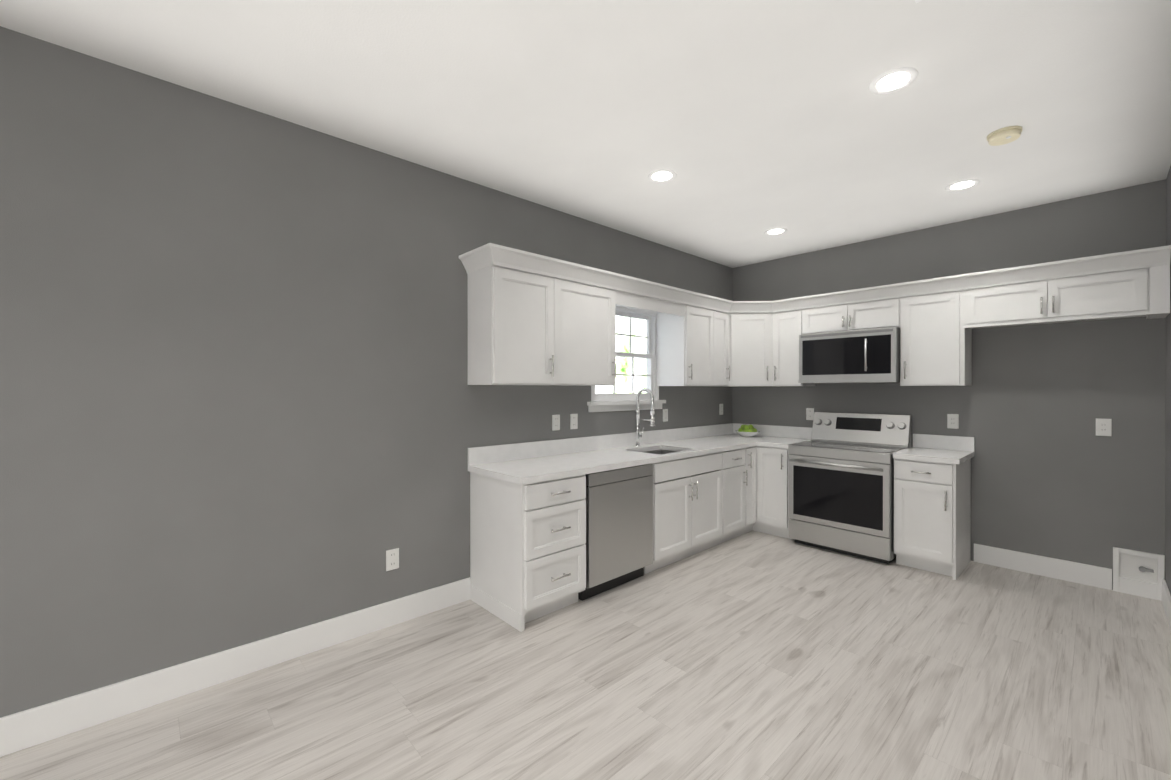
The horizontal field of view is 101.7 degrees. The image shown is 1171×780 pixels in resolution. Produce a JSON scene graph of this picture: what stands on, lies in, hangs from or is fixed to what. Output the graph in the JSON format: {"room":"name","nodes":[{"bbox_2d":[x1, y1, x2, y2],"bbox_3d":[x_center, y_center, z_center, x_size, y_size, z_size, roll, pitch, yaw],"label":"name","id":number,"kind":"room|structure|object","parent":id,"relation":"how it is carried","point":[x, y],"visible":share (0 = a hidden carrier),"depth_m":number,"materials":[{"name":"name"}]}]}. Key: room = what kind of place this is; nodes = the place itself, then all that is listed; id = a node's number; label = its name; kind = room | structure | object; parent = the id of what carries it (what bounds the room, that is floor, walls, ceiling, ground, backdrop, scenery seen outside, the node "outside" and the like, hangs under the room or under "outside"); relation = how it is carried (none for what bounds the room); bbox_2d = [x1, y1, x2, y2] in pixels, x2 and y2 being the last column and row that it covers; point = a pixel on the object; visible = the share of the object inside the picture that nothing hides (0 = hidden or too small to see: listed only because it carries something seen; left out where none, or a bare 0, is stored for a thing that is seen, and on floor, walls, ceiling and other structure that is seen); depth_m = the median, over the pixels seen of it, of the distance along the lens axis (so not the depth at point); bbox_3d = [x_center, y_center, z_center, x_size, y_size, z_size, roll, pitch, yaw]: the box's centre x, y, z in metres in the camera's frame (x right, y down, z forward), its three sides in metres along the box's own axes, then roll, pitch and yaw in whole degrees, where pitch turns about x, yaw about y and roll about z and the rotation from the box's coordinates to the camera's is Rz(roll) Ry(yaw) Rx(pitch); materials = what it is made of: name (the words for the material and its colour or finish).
{"room":"kitchen","nodes":[
{"label":"kitchen","id":0,"kind":"room"},
{"bbox_2d":[0,26,732,717],"bbox_3d":[-1.101,0.002,3.092,7.600,2.868,0.150,0,0,-43],"label":"wall","id":1,"kind":"structure","parent":0,"point":[242,402],"depth_m":2.35,"materials":[{"name":"grey paint"}]},
{"bbox_2d":[0,577,470,756],"bbox_3d":[-2.310,1.363,1.859,4.146,0.150,0.016,0,0,-43],"label":"baseboard","id":2,"kind":"structure","parent":1,"relation":"attached to","point":[25,729],"depth_m":2.29,"materials":[{"name":"white wood"}]},
{"bbox_2d":[386,548,398,570],"bbox_3d":[-1.179,1.036,2.913,0.078,0.125,0.008,0,0,-43],"label":"electrical outlet","id":3,"kind":"object","parent":1,"relation":"attached to","point":[392,559],"visible":1,"depth_m":2.91,"materials":[{"name":"plastic"}]},
{"bbox_2d":[464,255,562,385],"bbox_3d":[-0.492,-0.430,3.327,0.555,0.790,0.327,0,0,-43],"label":"upper cabinet","id":4,"kind":"object","parent":1,"relation":"attached to","point":[535,319],"depth_m":3.18,"materials":[{"name":"white wood"}]},
{"bbox_2d":[552,415,559,430],"bbox_3d":[-0.234,0.259,3.789,0.078,0.125,0.008,0,0,-43],"label":"outlet","id":5,"kind":"object","parent":1,"relation":"attached to","point":[555,422],"visible":1,"depth_m":3.78,"materials":[{"name":"plastic"}]},
{"bbox_2d":[570,414,577,428],"bbox_3d":[-0.095,0.259,3.919,0.078,0.125,0.008,0,0,-43],"label":"outlet","id":6,"kind":"object","parent":1,"relation":"attached to","point":[573,421],"visible":1,"depth_m":3.92,"materials":[{"name":"plastic"}]},
{"bbox_2d":[563,271,618,385],"bbox_3d":[-0.122,-0.431,3.671,0.696,0.790,0.327,0,0,-43],"label":"upper cabinet","id":7,"kind":"object","parent":1,"relation":"attached to","point":[589,305],"depth_m":3.60,"materials":[{"name":"white wood"}]},
{"bbox_2d":[587,305,665,411],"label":"window","id":8,"kind":"structure","parent":1,"relation":"in","point":[613,402],"depth_m":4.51,"materials":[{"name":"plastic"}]},
{"bbox_2d":[599,318,649,393],"bbox_3d":[0.342,-0.328,4.417,0.760,0.719,0.034,0,0,-43],"label":"window panel","id":9,"kind":"object","parent":8,"relation":"attached to","point":[628,358],"visible":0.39,"depth_m":4.49,"materials":[{"name":"clear glass"}]},
{"bbox_2d":[663,409,667,421],"bbox_3d":[0.796,0.252,4.745,0.078,0.125,0.008,0,0,-43],"label":"outlet","id":10,"kind":"object","parent":1,"relation":"attached to","point":[665,415],"visible":1,"depth_m":4.74,"materials":[{"name":"plastic"}]},
{"bbox_2d":[655,299,710,385],"bbox_3d":[1.016,-0.433,4.728,0.530,0.790,0.327,0,0,-43],"label":"upper cabinet","id":11,"kind":"object","parent":1,"relation":"attached to","point":[684,325],"depth_m":4.55,"materials":[{"name":"white wood"}]},
{"bbox_2d":[719,404,722,414],"bbox_3d":[1.554,0.220,5.450,0.078,0.125,0.008,0,0,-43],"label":"outlet","id":12,"kind":"object","parent":1,"relation":"attached to","point":[720,409],"visible":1,"depth_m":5.44,"materials":[{"name":"plastic"}]},
{"bbox_2d":[711,303,730,386],"bbox_3d":[1.295,-0.434,4.946,0.415,0.790,0.387,0,0,-43],"label":"upper cabinet","id":13,"kind":"object","parent":1,"relation":"attached to","point":[720,315],"depth_m":4.85,"materials":[{"name":"white wood"}]},
{"bbox_2d":[0,530,1170,779],"bbox_3d":[0.056,1.488,1.850,7.900,0.100,3.550,0,0,-43],"label":"floor","id":14,"kind":"structure","parent":0,"point":[752,654],"depth_m":2.26,"materials":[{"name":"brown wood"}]},
{"bbox_2d":[470,472,585,631],"bbox_3d":[-0.390,0.996,3.220,0.515,0.880,0.627,0,0,-43],"label":"base cabinet","id":15,"kind":"object","parent":14,"relation":"on","point":[527,553],"depth_m":3.00,"materials":[{"name":"white wood"}]},
{"bbox_2d":[578,464,652,600],"bbox_3d":[0.065,0.997,3.623,0.664,0.874,0.602,0,0,-43],"label":"dishwasher","id":16,"kind":"object","parent":14,"relation":"on","point":[619,527],"visible":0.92,"depth_m":3.38,"materials":[{"name":"silver metal"}]},
{"bbox_2d":[662,448,741,549],"bbox_3d":[1.180,0.992,4.679,0.537,0.880,0.627,0,0,-43],"label":"base cabinet","id":17,"kind":"object","parent":14,"relation":"on","point":[704,509],"depth_m":4.12,"materials":[{"name":"white wood"}]},
{"bbox_2d":[742,446,761,533],"bbox_3d":[1.414,0.992,4.854,0.300,0.880,0.689,0,0,-43],"label":"base cabinet","id":18,"kind":"object","parent":14,"relation":"on","point":[751,456],"depth_m":4.69,"materials":[{"name":"white wood"}]},
{"bbox_2d":[468,423,811,484],"bbox_3d":[0.785,0.473,4.094,3.467,0.160,0.945,0,0,-43],"label":"countertop","id":19,"kind":"structure","parent":18,"relation":"on","point":[529,462],"depth_m":3.83,"materials":[{"name":"white stone"}]},
{"bbox_2d":[634,388,654,446],"bbox_3d":[0.541,0.248,4.260,0.096,0.529,0.224,0,0,-43],"label":"faucet","id":20,"kind":"object","parent":19,"relation":"on","point":[651,420],"visible":1,"depth_m":4.29,"materials":[{"name":"silver metal"}]},
{"bbox_2d":[644,449,698,483],"bbox_3d":[0.649,0.689,4.118,0.572,0.268,0.444,0,0,-43],"label":"sink basin","id":21,"kind":"object","parent":19,"relation":"in","point":[661,451],"visible":0.04,"depth_m":4.36,"materials":[{"name":"silver metal"}]},
{"bbox_2d":[736,424,759,436],"bbox_3d":[1.784,0.438,5.247,0.260,0.142,0.260,0,0,-43],"label":"fruit bowl","id":22,"kind":"object","parent":19,"relation":"on","point":[750,430],"visible":1,"depth_m":5.19,"materials":[{"name":"food"}]},
{"bbox_2d":[762,446,791,538],"bbox_3d":[2.009,0.992,4.820,0.689,0.880,0.335,0,0,-43],"label":"base cabinet","id":23,"kind":"object","parent":14,"relation":"on","point":[775,461],"depth_m":4.61,"materials":[{"name":"white wood"}]},
{"bbox_2d":[788,412,911,563],"bbox_3d":[2.394,0.830,4.355,0.702,1.205,0.838,0,0,-43],"label":"range","id":24,"kind":"object","parent":14,"relation":"on","point":[841,482],"visible":0.98,"depth_m":4.20,"materials":[{"name":"silver metal"}]},
{"bbox_2d":[894,458,970,579],"bbox_3d":[2.854,0.994,3.926,0.666,0.879,0.405,0,0,-43],"label":"base cabinet","id":25,"kind":"object","parent":14,"relation":"on","point":[932,516],"visible":0.98,"depth_m":3.74,"materials":[{"name":"white wood"}]},
{"bbox_2d":[893,434,974,463],"bbox_3d":[2.872,0.474,3.926,0.637,0.160,0.432,0,0,-43],"label":"countertop","id":26,"kind":"structure","parent":25,"relation":"on","point":[945,449],"depth_m":4.00,"materials":[{"name":"white stone"}]},
{"bbox_2d":[0,0,1170,267],"bbox_3d":[0.056,-1.480,1.843,7.900,0.100,3.550,0,0,-43],"label":"ceiling","id":27,"kind":"structure","parent":0,"point":[748,122],"depth_m":2.30,"materials":[{"name":"paint"}]},
{"bbox_2d":[648,169,676,182],"bbox_3d":[0.512,-1.429,3.188,0.192,0.006,0.192,0,0,-43],"label":"recessed light","id":28,"kind":"object","parent":27,"relation":"in","point":[661,175],"visible":1,"depth_m":3.18,"materials":[{"name":"white plastic"}]},
{"bbox_2d":[764,228,786,234],"bbox_3d":[1.721,-1.432,4.311,0.192,0.006,0.192,0,0,-43],"label":"recessed light","id":29,"kind":"object","parent":27,"relation":"in","point":[775,231],"visible":1,"depth_m":4.30,"materials":[{"name":"white plastic"}]},
{"bbox_2d":[869,67,917,94],"bbox_3d":[1.424,-1.427,2.207,0.192,0.006,0.192,0,0,-43],"label":"recessed light","id":30,"kind":"object","parent":27,"relation":"in","point":[893,80],"visible":1,"depth_m":2.20,"materials":[{"name":"white plastic"}]},
{"bbox_2d":[945,179,979,190],"bbox_3d":[2.633,-1.430,3.329,0.192,0.006,0.192,0,0,-43],"label":"recessed light","id":31,"kind":"object","parent":27,"relation":"in","point":[962,185],"visible":1,"depth_m":3.33,"materials":[{"name":"white plastic"}]},
{"bbox_2d":[987,126,1021,145],"bbox_3d":[2.332,-1.411,2.654,0.150,0.040,0.150,0,0,-43],"label":"smoke detector","id":32,"kind":"object","parent":27,"relation":"attached to","point":[1004,135],"visible":1,"depth_m":2.63,"materials":[{"name":"plastic"}]},
{"bbox_2d":[732,179,1165,589],"bbox_3d":[2.895,-0.002,4.484,0.150,2.868,3.550,0,0,-43],"label":"wall","id":33,"kind":"structure","parent":0,"point":[1053,475],"depth_m":3.71,"materials":[{"name":"grey paint"}]},
{"bbox_2d":[731,303,774,386],"bbox_3d":[1.716,-0.434,5.119,0.707,0.790,0.707,0,0,-43],"label":"upper cabinet","id":34,"kind":"object","parent":33,"relation":"attached to","point":[752,324],"depth_m":4.94,"materials":[{"name":"white wood"}]},
{"bbox_2d":[775,303,814,385],"bbox_3d":[2.108,-0.434,4.932,0.387,0.790,0.373,0,0,-43],"label":"upper cabinet","id":35,"kind":"object","parent":33,"relation":"attached to","point":[789,319],"depth_m":4.81,"materials":[{"name":"white wood"}]},
{"bbox_2d":[806,408,813,419],"bbox_3d":[2.339,0.251,4.965,0.008,0.125,0.078,0,0,-43],"label":"electrical outlet","id":36,"kind":"object","parent":33,"relation":"attached to","point":[809,413],"visible":0.9,"depth_m":4.96,"materials":[{"name":"plastic"}]},
{"bbox_2d":[803,299,854,333],"bbox_3d":[2.415,-0.685,4.644,0.327,0.285,0.466,0,0,-43],"label":"upper cabinet","id":37,"kind":"object","parent":33,"relation":"attached to","point":[836,315],"depth_m":4.52,"materials":[{"name":"white wood"}]},
{"bbox_2d":[798,327,899,382],"bbox_3d":[2.491,-0.302,4.468,0.456,0.469,0.816,0,0,-43],"label":"microwave","id":38,"kind":"object","parent":37,"relation":"attached to","point":[864,356],"visible":1,"depth_m":4.29,"materials":[{"name":"silver metal"}]},
{"bbox_2d":[855,291,902,329],"bbox_3d":[2.662,-0.685,4.379,0.327,0.285,0.466,0,0,-43],"label":"upper cabinet","id":39,"kind":"object","parent":33,"relation":"attached to","point":[871,311],"depth_m":4.21,"materials":[{"name":"white wood"}]},
{"bbox_2d":[899,283,971,385],"bbox_3d":[2.970,-0.432,4.048,0.327,0.790,0.440,0,0,-43],"label":"upper cabinet","id":40,"kind":"object","parent":33,"relation":"attached to","point":[936,338],"depth_m":3.92,"materials":[{"name":"white wood"}]},
{"bbox_2d":[947,414,958,428],"bbox_3d":[3.153,0.268,4.089,0.008,0.125,0.078,0,0,-43],"label":"electrical outlet","id":41,"kind":"object","parent":33,"relation":"attached to","point":[952,421],"visible":1,"depth_m":4.08,"materials":[{"name":"plastic"}]},
{"bbox_2d":[974,543,1111,589],"bbox_3d":[3.511,1.359,3.701,0.016,0.150,0.776,0,0,-43],"label":"baseboard","id":42,"kind":"structure","parent":33,"relation":"attached to","point":[1085,574],"depth_m":3.66,"materials":[{"name":"white wood"}]},
{"bbox_2d":[967,259,1154,330],"bbox_3d":[3.443,-0.668,3.538,0.327,0.315,0.950,0,0,-43],"label":"upper cabinet","id":43,"kind":"object","parent":33,"relation":"attached to","point":[1116,290],"depth_m":3.36,"materials":[{"name":"white wood"}]},
{"bbox_2d":[1096,418,1111,435],"bbox_3d":[3.748,0.270,3.448,0.008,0.125,0.078,0,0,-43],"label":"outlet","id":44,"kind":"object","parent":33,"relation":"attached to","point":[1103,427],"visible":1,"depth_m":3.45,"materials":[{"name":"plastic"}]},
{"bbox_2d":[1113,547,1164,600],"bbox_3d":[3.855,1.280,3.325,0.021,0.310,0.235,0,0,-43],"label":"box","id":45,"kind":"object","parent":33,"relation":"attached to","point":[1139,573],"visible":0.96,"depth_m":3.32,"materials":[{"name":"plastic"}]},
{"bbox_2d":[1165,166,1170,594],"bbox_3d":[1.213,0.007,0.601,7.600,2.868,0.150,0,0,-43],"label":"wall","id":46,"kind":"structure","parent":0,"point":[1168,433],"depth_m":3.11,"materials":[{"name":"grey paint"}]},
{"bbox_2d":[1162,579,1170,630],"bbox_3d":[1.150,1.366,0.659,7.583,0.150,0.016,0,0,-43],"label":"baseboard","id":47,"kind":"structure","parent":46,"relation":"attached to","point":[1166,599],"depth_m":3.01,"materials":[{"name":"white wood"}]}
]}

